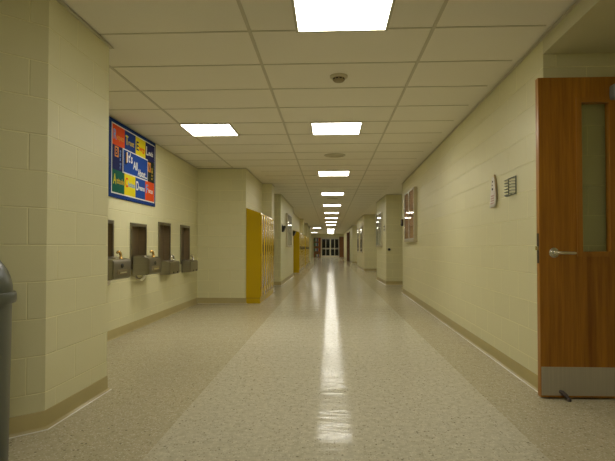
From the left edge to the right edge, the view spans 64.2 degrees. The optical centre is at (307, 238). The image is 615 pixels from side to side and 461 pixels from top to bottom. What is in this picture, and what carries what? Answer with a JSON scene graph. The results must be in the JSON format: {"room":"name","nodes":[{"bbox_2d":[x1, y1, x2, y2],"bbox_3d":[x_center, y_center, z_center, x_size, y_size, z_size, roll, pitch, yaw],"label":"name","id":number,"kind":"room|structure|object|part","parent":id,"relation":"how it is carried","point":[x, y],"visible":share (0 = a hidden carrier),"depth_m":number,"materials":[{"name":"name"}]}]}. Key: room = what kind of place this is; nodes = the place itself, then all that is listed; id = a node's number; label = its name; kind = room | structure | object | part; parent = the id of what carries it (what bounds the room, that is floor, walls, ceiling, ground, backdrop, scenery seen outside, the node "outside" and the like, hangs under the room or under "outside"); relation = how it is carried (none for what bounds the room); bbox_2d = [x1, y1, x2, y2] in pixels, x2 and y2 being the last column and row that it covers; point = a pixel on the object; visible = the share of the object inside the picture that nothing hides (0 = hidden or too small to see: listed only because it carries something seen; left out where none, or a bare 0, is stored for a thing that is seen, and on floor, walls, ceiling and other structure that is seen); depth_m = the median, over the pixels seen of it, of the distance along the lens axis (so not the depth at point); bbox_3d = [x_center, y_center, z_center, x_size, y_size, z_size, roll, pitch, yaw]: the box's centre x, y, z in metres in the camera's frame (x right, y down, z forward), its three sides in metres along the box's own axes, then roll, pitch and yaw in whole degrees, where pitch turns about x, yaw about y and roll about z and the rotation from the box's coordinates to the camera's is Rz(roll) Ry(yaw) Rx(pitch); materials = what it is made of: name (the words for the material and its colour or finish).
{"room":"school corridor","nodes":[
{"label":"school corridor","id":0,"kind":"room"},
{"bbox_2d":[0,0,108,417],"bbox_3d":[-2.044,-0.224,-0.206,0.935,2.440,7.394,0,-1,3],"label":"wall","id":1,"kind":"structure","parent":0,"point":[54,70],"depth_m":2.78,"materials":[{"name":"beige paint"}]},
{"bbox_2d":[56,0,113,48],"bbox_3d":[-1.983,-1.436,-0.175,0.857,0.016,7.416,0,-1,3],"label":"trim","id":2,"kind":"structure","parent":1,"relation":"attached to","point":[59,1],"depth_m":3.11,"materials":[{"name":"beige paint"}]},
{"bbox_2d":[9,273,293,437],"bbox_3d":[-1.215,1.193,12.697,1.222,0.102,33.300,0,-1,3],"label":"baseboard","id":3,"kind":"structure","parent":1,"relation":"attached to","point":[42,420],"depth_m":3.13,"materials":[{"name":"plastic"}]},
{"bbox_2d":[107,145,197,330],"bbox_3d":[-2.158,-0.102,6.174,0.100,2.440,5.346,0,-1,3],"label":"wall","id":4,"kind":"structure","parent":0,"point":[129,300],"depth_m":6.80,"materials":[{"name":"beige paint"}]},
{"bbox_2d":[108,220,130,284],"bbox_3d":[-2.078,0.152,5.132,0.331,0.711,0.515,0,-1,3],"label":"fountain","id":5,"kind":"object","parent":4,"relation":"attached to","point":[119,267],"visible":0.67,"depth_m":5.19,"materials":[{"name":"metal"}]},
{"bbox_3d":[-2.198,0.076,5.139,0.091,0.517,0.467,0,-1,3],"label":"niche panel","id":6,"kind":"part","parent":5,"relation":"part of","materials":[{"name":"metal"}]},
{"bbox_3d":[-2.148,0.078,5.137,0.014,0.562,0.515,0,-1,3],"label":"niche frame","id":7,"kind":"part","parent":5,"relation":"part of","materials":[{"name":"metal"}]},
{"bbox_2d":[108,257,130,280],"bbox_3d":[-2.037,0.314,5.132,0.205,0.240,0.440,0,-1,3],"label":"basin","id":8,"kind":"object","parent":5,"relation":"in","point":[118,267],"depth_m":5.05,"materials":[{"name":"silver metal"}]},
{"bbox_3d":[-1.932,0.348,5.122,0.006,0.050,0.240,0,-1,3],"label":"name plate","id":9,"kind":"part","parent":5,"relation":"part of","materials":[{"name":"metal"}]},
{"bbox_2d":[108,116,155,206],"bbox_3d":[-2.102,-0.874,5.966,0.030,0.864,1.405,0,-1,3],"label":"poster","id":10,"kind":"object","parent":4,"relation":"attached to","point":[132,156],"visible":1,"depth_m":5.82,"materials":[{"name":"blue paper"}]},
{"bbox_3d":[-2.093,-0.886,5.977,0.005,0.283,0.763,0,-1,3],"label":"panel","id":11,"kind":"part","parent":10,"relation":"part of","materials":[{"name":"blue paper"}]},
{"bbox_2d":[130,223,160,280],"bbox_3d":[-2.035,0.171,6.101,0.331,0.711,0.515,0,-1,3],"label":"fountain","id":12,"kind":"object","parent":4,"relation":"attached to","point":[143,264],"visible":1,"depth_m":6.11,"materials":[{"name":"metal"}]},
{"bbox_3d":[-2.154,0.095,6.108,0.091,0.517,0.467,0,-1,3],"label":"niche panel","id":13,"kind":"part","parent":12,"relation":"part of","materials":[{"name":"metal"}]},
{"bbox_3d":[-2.104,0.096,6.106,0.014,0.562,0.515,0,-1,3],"label":"niche frame","id":14,"kind":"part","parent":12,"relation":"part of","materials":[{"name":"metal"}]},
{"bbox_2d":[132,255,160,275],"bbox_3d":[-1.993,0.332,6.101,0.205,0.240,0.440,0,-1,3],"label":"basin","id":15,"kind":"object","parent":12,"relation":"in","point":[143,265],"depth_m":5.89,"materials":[{"name":"silver metal"}]},
{"bbox_2d":[109,115,197,168],"bbox_3d":[-2.097,-1.313,6.194,0.022,0.016,5.346,0,-1,3],"label":"trim","id":16,"kind":"structure","parent":4,"relation":"attached to","point":[109,115],"depth_m":6.69,"materials":[{"name":"beige paint"}]},
{"bbox_2d":[158,222,179,274],"bbox_3d":[-2.028,0.145,7.064,0.257,0.742,0.515,0,-1,3],"label":"fountain","id":17,"kind":"object","parent":4,"relation":"attached to","point":[168,266],"visible":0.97,"depth_m":7.17,"materials":[{"name":"metal"}]},
{"bbox_3d":[-2.111,0.083,7.068,0.091,0.577,0.467,0,-1,3],"label":"niche panel","id":18,"kind":"part","parent":17,"relation":"part of","materials":[{"name":"metal"}]},
{"bbox_3d":[-2.061,0.085,7.066,0.014,0.622,0.515,0,-1,3],"label":"niche frame","id":19,"kind":"part","parent":17,"relation":"part of","materials":[{"name":"metal"}]},
{"bbox_2d":[160,260,179,274],"bbox_3d":[-1.980,0.416,7.061,0.145,0.200,0.440,0,-1,3],"label":"basin","id":20,"kind":"object","parent":17,"relation":"in","point":[168,267],"depth_m":6.86,"materials":[{"name":"silver metal"}]},
{"bbox_2d":[180,225,197,271],"bbox_3d":[-1.983,0.169,8.068,0.257,0.762,0.515,0,-1,3],"label":"fountain","id":21,"kind":"object","parent":4,"relation":"attached to","point":[188,265],"visible":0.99,"depth_m":8.19,"materials":[{"name":"metal"}]},
{"bbox_3d":[-2.066,0.100,8.073,0.091,0.582,0.467,0,-1,3],"label":"niche panel","id":22,"kind":"part","parent":21,"relation":"part of","materials":[{"name":"metal"}]},
{"bbox_3d":[-2.015,0.102,8.071,0.014,0.627,0.515,0,-1,3],"label":"niche frame","id":23,"kind":"part","parent":21,"relation":"part of","materials":[{"name":"metal"}]},
{"bbox_2d":[182,259,197,271],"bbox_3d":[-1.934,0.450,8.066,0.145,0.200,0.440,0,-1,3],"label":"basin","id":24,"kind":"object","parent":21,"relation":"in","point":[189,265],"depth_m":7.85,"materials":[{"name":"silver metal"}]},
{"bbox_2d":[197,169,310,297],"bbox_3d":[-0.742,0.355,29.933,1.610,2.440,42.260,0,-1,3],"label":"wall","id":25,"kind":"structure","parent":0,"point":[224,195],"depth_m":8.83,"materials":[{"name":"beige paint"}]},
{"bbox_2d":[198,168,274,186],"bbox_3d":[-1.289,-1.222,10.932,1.025,0.016,4.287,0,-1,5],"label":"trim","id":26,"kind":"structure","parent":25,"relation":"attached to","point":[198,168],"depth_m":8.85,"materials":[{"name":"beige paint"}]},
{"bbox_2d":[286,213,291,246],"bbox_3d":[-0.577,-0.229,15.299,0.063,1.015,1.500,0,-1,3],"label":"display case","id":27,"kind":"object","parent":25,"relation":"attached to","point":[288,217],"visible":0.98,"depth_m":14.83,"materials":[{"name":"clear glass"}]},
{"bbox_3d":[-0.573,-0.254,14.924,0.004,0.924,0.694,0,-1,3],"label":"pane","id":28,"kind":"part","parent":27,"relation":"part of","materials":[{"name":"clear glass"}]},
{"bbox_3d":[-0.539,-0.239,15.673,0.004,0.924,0.694,0,-1,3],"label":"pane","id":29,"kind":"part","parent":27,"relation":"part of","materials":[{"name":"clear glass"}]},
{"bbox_2d":[8,257,614,460],"bbox_3d":[0.917,1.502,23.558,5.700,0.100,55.400,0,-1,3],"label":"floor","id":30,"kind":"structure","parent":0,"point":[337,363],"depth_m":3.27,"materials":[{"name":"beige tile"}]},
{"bbox_2d":[0,261,16,460],"bbox_3d":[-1.584,0.533,2.194,0.482,1.019,0.482,0,-1,3],"label":"waste bin","id":31,"kind":"object","parent":30,"relation":"on","point":[8,296],"visible":1,"depth_m":2.22,"materials":[{"name":"grey plastic"}]},
{"bbox_3d":[-1.584,0.135,2.202,0.452,0.224,0.452,0,-1,3],"label":"dome lid","id":32,"kind":"part","parent":31,"relation":"part of","materials":[{"name":"grey plastic"}]},
{"bbox_2d":[9,389,111,438],"bbox_3d":[-1.973,0.994,-0.220,0.847,0.004,7.420,0,-1,3],"label":"sealant","id":33,"kind":"structure","parent":30,"relation":"on","point":[110,389],"depth_m":2.83,"materials":[{"name":"beige"}]},
{"bbox_2d":[198,303,232,303],"bbox_3d":[-1.282,1.207,10.881,1.019,0.004,4.292,0,-1,5],"label":"sealant","id":34,"kind":"structure","parent":30,"relation":"on","point":[198,303],"depth_m":8.78,"materials":[{"name":"beige"}]},
{"bbox_2d":[246,208,263,303],"bbox_3d":[-0.956,0.313,8.986,0.283,1.720,0.343,0,-1,3],"label":"locker","id":35,"kind":"object","parent":30,"relation":"on","point":[254,220],"visible":1,"depth_m":8.82,"materials":[{"name":"yellow metal"}]},
{"bbox_3d":[-0.830,0.310,8.980,0.012,1.475,0.319,0,-1,3],"label":"door","id":36,"kind":"part","parent":35,"relation":"part of","materials":[{"name":"yellow metal"}]},
{"bbox_2d":[263,214,265,300],"bbox_3d":[-0.940,0.319,9.330,0.283,1.720,0.343,0,-1,3],"label":"locker","id":37,"kind":"object","parent":30,"relation":"on","point":[263,214],"visible":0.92,"depth_m":9.29,"materials":[{"name":"yellow metal"}]},
{"bbox_3d":[-0.814,0.317,9.325,0.012,1.475,0.319,0,-1,3],"label":"door","id":38,"kind":"part","parent":37,"relation":"part of","materials":[{"name":"yellow metal"}]},
{"bbox_2d":[265,216,267,298],"bbox_3d":[-0.925,0.326,9.675,0.283,1.720,0.343,0,-1,3],"label":"locker","id":39,"kind":"object","parent":30,"relation":"on","point":[266,294],"visible":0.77,"depth_m":9.66,"materials":[{"name":"yellow metal"}]},
{"bbox_3d":[-0.798,0.323,9.669,0.012,1.475,0.319,0,-1,3],"label":"door","id":40,"kind":"part","parent":39,"relation":"part of","materials":[{"name":"yellow metal"}]},
{"bbox_2d":[268,217,269,296],"bbox_3d":[-0.909,0.332,10.019,0.283,1.720,0.343,0,-1,3],"label":"locker","id":41,"kind":"object","parent":30,"relation":"on","point":[268,217],"visible":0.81,"depth_m":9.97,"materials":[{"name":"yellow metal"}]},
{"bbox_2d":[270,218,271,294],"bbox_3d":[-0.893,0.339,10.364,0.283,1.720,0.343,0,-1,3],"label":"locker","id":42,"kind":"object","parent":30,"relation":"on","point":[270,218],"visible":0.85,"depth_m":10.31,"materials":[{"name":"yellow metal"}]},
{"bbox_2d":[272,219,273,293],"bbox_3d":[-0.878,0.346,10.709,0.283,1.720,0.343,0,-1,3],"label":"locker","id":43,"kind":"object","parent":30,"relation":"on","point":[272,219],"visible":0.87,"depth_m":10.67,"materials":[{"name":"yellow metal"}]},
{"bbox_2d":[293,230,299,272],"bbox_3d":[-0.449,0.521,19.857,0.283,1.720,0.343,0,-1,3],"label":"locker","id":44,"kind":"object","parent":30,"relation":"on","point":[296,239],"visible":0.95,"depth_m":19.69,"materials":[{"name":"yellow metal"}]},
{"bbox_3d":[-0.322,0.519,19.851,0.012,1.475,0.319,0,-1,3],"label":"door","id":45,"kind":"part","parent":44,"relation":"part of","materials":[{"name":"yellow metal"}]},
{"bbox_2d":[300,233,300,271],"bbox_3d":[-0.417,0.534,20.546,0.283,1.720,0.343,0,-1,3],"label":"locker","id":46,"kind":"object","parent":30,"relation":"on","point":[300,233],"visible":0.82,"depth_m":20.40,"materials":[{"name":"yellow metal"}]},
{"bbox_2d":[301,233,301,267],"bbox_3d":[-0.386,0.548,21.235,0.283,1.720,0.343,0,-1,3],"label":"locker","id":47,"kind":"object","parent":30,"relation":"on","point":[301,233],"visible":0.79,"depth_m":21.13,"materials":[{"name":"yellow metal"}]},
{"bbox_2d":[302,234,302,266],"bbox_3d":[-0.355,0.561,21.924,0.283,1.720,0.343,0,-1,3],"label":"locker","id":48,"kind":"object","parent":30,"relation":"on","point":[302,234],"visible":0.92,"depth_m":21.90,"materials":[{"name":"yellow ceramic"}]},
{"bbox_2d":[303,235,303,266],"bbox_3d":[-0.324,0.574,22.613,0.283,1.720,0.343,0,-1,3],"label":"locker","id":49,"kind":"object","parent":30,"relation":"on","point":[303,235],"visible":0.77,"depth_m":22.74,"materials":[{"name":"yellow metal"}]},
{"bbox_2d":[304,235,304,265],"bbox_3d":[-0.277,0.594,23.647,0.283,1.720,0.343,0,-1,3],"label":"locker","id":50,"kind":"object","parent":30,"relation":"on","point":[304,235],"visible":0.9,"depth_m":23.64,"materials":[{"name":"yellow metal"}]},
{"bbox_2d":[305,235,305,266],"bbox_3d":[-0.225,0.616,24.801,0.283,1.720,0.343,0,-1,3],"label":"locker","id":51,"kind":"object","parent":30,"relation":"on","point":[305,235],"visible":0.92,"depth_m":24.64,"materials":[{"name":"yellow metal"}]},
{"bbox_2d":[314,238,320,256],"bbox_3d":[1.019,0.951,50.812,0.720,2.050,0.350,0,-1,3],"label":"shelf unit","id":52,"kind":"object","parent":30,"relation":"on","point":[315,252],"visible":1,"depth_m":50.95,"materials":[{"name":"red wood"}]},
{"bbox_2d":[405,295,536,390],"bbox_3d":[1.858,1.137,7.228,0.896,0.004,7.601,0,-1,11],"label":"sealant","id":53,"kind":"structure","parent":30,"relation":"on","point":[405,295],"depth_m":4.58,"materials":[{"name":"beige"}]},
{"bbox_2d":[61,0,576,233],"bbox_3d":[0.917,-1.027,23.607,5.700,0.080,55.400,0,-1,3],"label":"ceiling","id":54,"kind":"structure","parent":0,"point":[103,16],"depth_m":4.22,"materials":[{"name":"tile"}]},
{"bbox_2d":[178,123,239,135],"bbox_3d":[-1.178,-1.318,5.951,0.601,0.016,0.599,0,-1,3],"label":"recessed light","id":55,"kind":"object","parent":54,"relation":"in","point":[195,129],"visible":1,"depth_m":5.92,"materials":[{"name":"beige paint"}]},
{"bbox_2d":[100,0,545,233],"bbox_3d":[0.389,-0.986,23.530,4.150,0.005,54.960,0,-1,3],"label":"grid","id":56,"kind":"object","parent":54,"relation":"attached to","point":[433,27],"visible":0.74,"depth_m":4.47,"materials":[{"name":"beige paint"}]},
{"bbox_2d":[324,212,338,213],"bbox_3d":[0.988,-1.047,20.073,0.601,0.016,0.599,0,-1,3],"label":"recessed light","id":57,"kind":"object","parent":54,"relation":"in","point":[324,212],"visible":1,"depth_m":20.07,"materials":[{"name":"beige paint"}]},
{"bbox_2d":[323,204,340,205],"bbox_3d":[0.827,-1.115,16.525,0.601,0.016,0.599,0,-1,3],"label":"recessed light","id":58,"kind":"object","parent":54,"relation":"in","point":[323,204],"visible":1,"depth_m":16.37,"materials":[{"name":"beige paint"}]},
{"bbox_2d":[321,192,343,194],"bbox_3d":[0.666,-1.183,12.977,0.601,0.016,0.599,0,-1,3],"label":"recessed light","id":59,"kind":"object","parent":54,"relation":"in","point":[322,193],"visible":1,"depth_m":12.89,"materials":[{"name":"beige paint"}]},
{"bbox_2d":[322,193,342,194],"bbox_3d":[0.666,-1.184,12.977,0.565,0.010,0.563,0,-1,3],"label":"diffuser","id":60,"kind":"object","parent":59,"relation":"attached to","point":[322,193],"depth_m":13.01,"materials":[{"name":"white plastic"}]},
{"bbox_2d":[318,170,349,175],"bbox_3d":[0.506,-1.251,9.430,0.601,0.016,0.599,0,-1,3],"label":"recessed light","id":61,"kind":"object","parent":54,"relation":"in","point":[337,172],"visible":1,"depth_m":9.42,"materials":[{"name":"beige paint"}]},
{"bbox_2d":[324,153,344,157],"bbox_3d":[0.424,-1.287,7.615,0.330,0.015,0.330,0,-1,3],"label":"ceiling speaker","id":62,"kind":"object","parent":54,"relation":"attached to","point":[331,155],"visible":1,"depth_m":7.58,"materials":[{"name":"beige paint"}]},
{"bbox_2d":[310,121,362,134],"bbox_3d":[0.345,-1.319,5.882,0.601,0.016,0.599,0,-1,3],"label":"recessed light","id":63,"kind":"object","parent":54,"relation":"in","point":[330,127],"visible":1,"depth_m":5.82,"materials":[{"name":"beige paint"}]},
{"bbox_2d":[330,73,347,82],"bbox_3d":[0.262,-1.336,4.109,0.148,0.050,0.148,0,-1,3],"label":"smoke detector","id":64,"kind":"object","parent":54,"relation":"attached to","point":[336,77],"visible":1,"depth_m":4.07,"materials":[{"name":"beige plastic"}]},
{"bbox_2d":[291,0,395,32],"bbox_3d":[0.212,-1.376,2.934,0.601,0.016,0.599,0,-1,3],"label":"recessed light","id":65,"kind":"object","parent":54,"relation":"in","point":[310,16],"visible":1,"depth_m":3.01,"materials":[{"name":"beige paint"}]},
{"bbox_2d":[311,234,343,256],"bbox_3d":[1.639,0.760,51.023,4.260,2.440,0.100,0,-1,3],"label":"wall","id":66,"kind":"structure","parent":0,"point":[313,236],"depth_m":51.00,"materials":[{"name":"beige paint"}]},
{"bbox_2d":[322,237,329,256],"bbox_3d":[1.904,0.937,50.887,0.880,2.080,0.100,0,-1,3],"label":"door","id":67,"kind":"structure","parent":66,"relation":"in","point":[325,240],"depth_m":50.91,"materials":[{"name":"beige paint"}]},
{"bbox_3d":[1.693,0.558,50.934,0.365,0.960,0.010,0,-1,3],"label":"pane","id":68,"kind":"part","parent":67,"relation":"part of","materials":[{"name":"clear glass"}]},
{"bbox_3d":[2.117,0.558,50.915,0.365,0.960,0.010,0,-1,3],"label":"pane","id":69,"kind":"part","parent":67,"relation":"part of","materials":[{"name":"clear glass"}]},
{"bbox_2d":[330,237,338,256],"bbox_3d":[2.823,0.936,50.846,0.880,2.080,0.100,0,-1,3],"label":"door","id":70,"kind":"structure","parent":66,"relation":"in","point":[334,241],"depth_m":50.86,"materials":[{"name":"beige paint"}]},
{"bbox_2d":[339,237,343,256],"bbox_3d":[3.543,0.931,50.837,0.480,2.210,0.088,0,-1,3],"label":"door","id":71,"kind":"structure","parent":66,"relation":"in","point":[341,239],"depth_m":50.83,"materials":[{"name":"red wood"}]},
{"bbox_2d":[344,226,356,261],"bbox_3d":[3.800,0.572,41.267,0.940,2.440,19.200,0,-1,3],"label":"wall","id":72,"kind":"structure","parent":0,"point":[353,230],"depth_m":31.71,"materials":[{"name":"beige paint"}]},
{"bbox_2d":[347,231,349,260],"bbox_3d":[2.981,0.623,36.097,0.226,2.260,1.200,0,-1,3],"label":"door","id":73,"kind":"structure","parent":72,"relation":"in","point":[348,233],"depth_m":35.78,"materials":[{"name":"brown wood"}]},
{"bbox_2d":[357,215,376,268],"bbox_3d":[3.057,0.236,23.736,1.040,2.440,5.100,0,-1,3],"label":"wall","id":74,"kind":"structure","parent":0,"point":[367,259],"depth_m":21.21,"materials":[{"name":"beige paint"}]},
{"bbox_2d":[357,228,359,252],"bbox_3d":[2.558,0.106,24.662,0.053,1.205,1.050,0,-1,2],"label":"display case","id":75,"kind":"object","parent":74,"relation":"attached to","point":[358,229],"visible":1,"depth_m":24.18,"materials":[{"name":"beige glass"}]},
{"bbox_3d":[2.542,0.088,24.663,0.004,1.114,0.994,0,-1,2],"label":"pane","id":76,"kind":"part","parent":75,"relation":"part of","materials":[{"name":"clear glass"}]},
{"bbox_2d":[360,226,362,252],"bbox_3d":[2.464,0.062,22.364,0.053,1.205,1.050,0,-1,2],"label":"display case","id":77,"kind":"object","parent":74,"relation":"attached to","point":[361,227],"visible":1,"depth_m":22.09,"materials":[{"name":"clear glass"}]},
{"bbox_3d":[2.447,0.044,22.365,0.004,1.114,0.994,0,-1,2],"label":"pane","id":78,"kind":"part","parent":77,"relation":"part of","materials":[{"name":"clear glass"}]},
{"bbox_2d":[357,265,376,270],"bbox_3d":[3.046,1.405,23.714,1.060,0.102,5.140,0,-1,3],"label":"baseboard","id":79,"kind":"structure","parent":74,"relation":"attached to","point":[358,266],"depth_m":21.18,"materials":[{"name":"plastic"}]},
{"bbox_2d":[377,195,402,280],"bbox_3d":[2.644,0.055,14.347,1.015,2.440,2.300,0,-1,3],"label":"wall","id":80,"kind":"structure","parent":0,"point":[389,263],"depth_m":13.22,"materials":[{"name":"beige paint"}]},
{"bbox_2d":[376,212,381,246],"bbox_3d":[2.140,-0.241,14.675,0.043,1.015,1.300,0,-1,2],"label":"display case","id":81,"kind":"object","parent":80,"relation":"attached to","point":[379,215],"visible":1,"depth_m":14.43,"materials":[{"name":"clear glass"}]},
{"bbox_3d":[2.139,-0.252,15.001,0.004,0.924,0.594,0,-1,2],"label":"pane","id":82,"kind":"part","parent":81,"relation":"part of","materials":[{"name":"clear glass"}]},
{"bbox_3d":[2.119,-0.265,14.351,0.012,0.976,0.646,0,-1,2],"label":"sliding door","id":83,"kind":"part","parent":81,"relation":"part of","materials":[{"name":"glass"}]},
{"bbox_3d":[2.119,-0.265,14.351,0.004,0.924,0.594,0,-1,2],"label":"pane","id":84,"kind":"part","parent":81,"relation":"part of","materials":[{"name":"clear glass"}]},
{"bbox_2d":[376,277,402,284],"bbox_3d":[2.634,1.224,14.325,1.035,0.102,2.340,0,-1,3],"label":"baseboard","id":85,"kind":"structure","parent":80,"relation":"attached to","point":[378,278],"depth_m":13.19,"materials":[{"name":"plastic"}]},
{"bbox_2d":[402,40,614,374],"bbox_3d":[2.191,-0.155,3.405,1.350,2.440,15.022,0,-1,4],"label":"wall","id":86,"kind":"structure","parent":0,"point":[473,262],"depth_m":4.32,"materials":[{"name":"beige paint"}]},
{"bbox_2d":[404,187,416,241],"bbox_3d":[1.986,-0.428,9.481,0.068,0.990,1.300,0,-1,4],"label":"display case","id":87,"kind":"object","parent":86,"relation":"attached to","point":[410,198],"visible":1,"depth_m":9.32,"materials":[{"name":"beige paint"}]},
{"bbox_3d":[1.984,-0.439,9.807,0.012,0.951,0.646,0,-1,4],"label":"sliding door","id":88,"kind":"part","parent":87,"relation":"part of","materials":[{"name":"glass"}]},
{"bbox_3d":[1.940,-0.452,9.158,0.012,0.951,0.646,0,-1,4],"label":"sliding door","id":89,"kind":"part","parent":87,"relation":"part of","materials":[{"name":"glass"}]},
{"bbox_2d":[402,46,535,183],"bbox_3d":[2.297,-1.294,7.191,0.900,0.016,7.542,0,-1,4],"label":"trim","id":90,"kind":"structure","parent":86,"relation":"attached to","point":[533,47],"depth_m":4.67,"materials":[{"name":"beige paint"}]},
{"bbox_2d":[402,289,537,390],"bbox_3d":[2.297,1.086,7.144,0.898,0.102,7.540,0,-1,4],"label":"baseboard","id":91,"kind":"structure","parent":86,"relation":"attached to","point":[520,371],"depth_m":4.64,"materials":[{"name":"plastic"}]},
{"bbox_2d":[490,175,497,207],"bbox_3d":[1.675,-0.426,4.397,0.032,0.291,0.200,0,-1,6],"label":"paper notice","id":92,"kind":"object","parent":86,"relation":"attached to","point":[493,196],"visible":1,"depth_m":4.38,"materials":[{"name":"white paper"}]},
{"bbox_2d":[504,175,515,196],"bbox_3d":[1.621,-0.412,3.950,0.061,0.164,0.176,0,-1,4],"label":"wire basket","id":93,"kind":"object","parent":86,"relation":"attached to","point":[506,195],"visible":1,"depth_m":3.92,"materials":[{"name":"grey metal"}]},
{"bbox_3d":[1.648,-0.422,3.948,0.006,0.145,0.176,0,-1,4],"label":"frame","id":94,"kind":"part","parent":93,"relation":"part of","materials":[{"name":"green metal"}]},
{"bbox_2d":[540,0,580,39],"bbox_3d":[1.531,-1.388,2.310,0.022,0.016,2.100,0,-1,4],"label":"trim","id":95,"kind":"structure","parent":86,"relation":"attached to","point":[569,10],"depth_m":3.04,"materials":[{"name":"beige paint"}]},
{"bbox_2d":[535,77,614,401],"bbox_3d":[2.008,-0.008,3.234,0.955,2.138,0.109,0,-1,3],"label":"door","id":96,"kind":"structure","parent":86,"relation":"in","point":[576,286],"depth_m":3.25,"materials":[{"name":"brown wood"}]},
{"bbox_3d":[1.545,0.066,3.285,0.002,0.200,0.028,0,-1,3],"label":"latch plate","id":97,"kind":"part","parent":96,"relation":"part of","materials":[{"name":"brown metal"}]},
{"bbox_3d":[1.692,0.095,3.209,0.127,0.027,0.032,0,-1,3],"label":"lever","id":98,"kind":"part","parent":96,"relation":"part of","materials":[{"name":"silver metal"}]},
{"bbox_3d":[1.999,0.944,3.224,0.901,0.188,0.002,0,-1,3],"label":"kick plate","id":99,"kind":"part","parent":96,"relation":"part of","materials":[{"name":"metal"}]},
{"bbox_2d":[543,0,614,53],"bbox_3d":[2.037,-1.339,2.286,1.035,0.115,2.100,0,-1,3],"label":"ceiling","id":100,"kind":"structure","parent":0,"point":[589,27],"depth_m":3.03,"materials":[{"name":"paint"}]}
]}

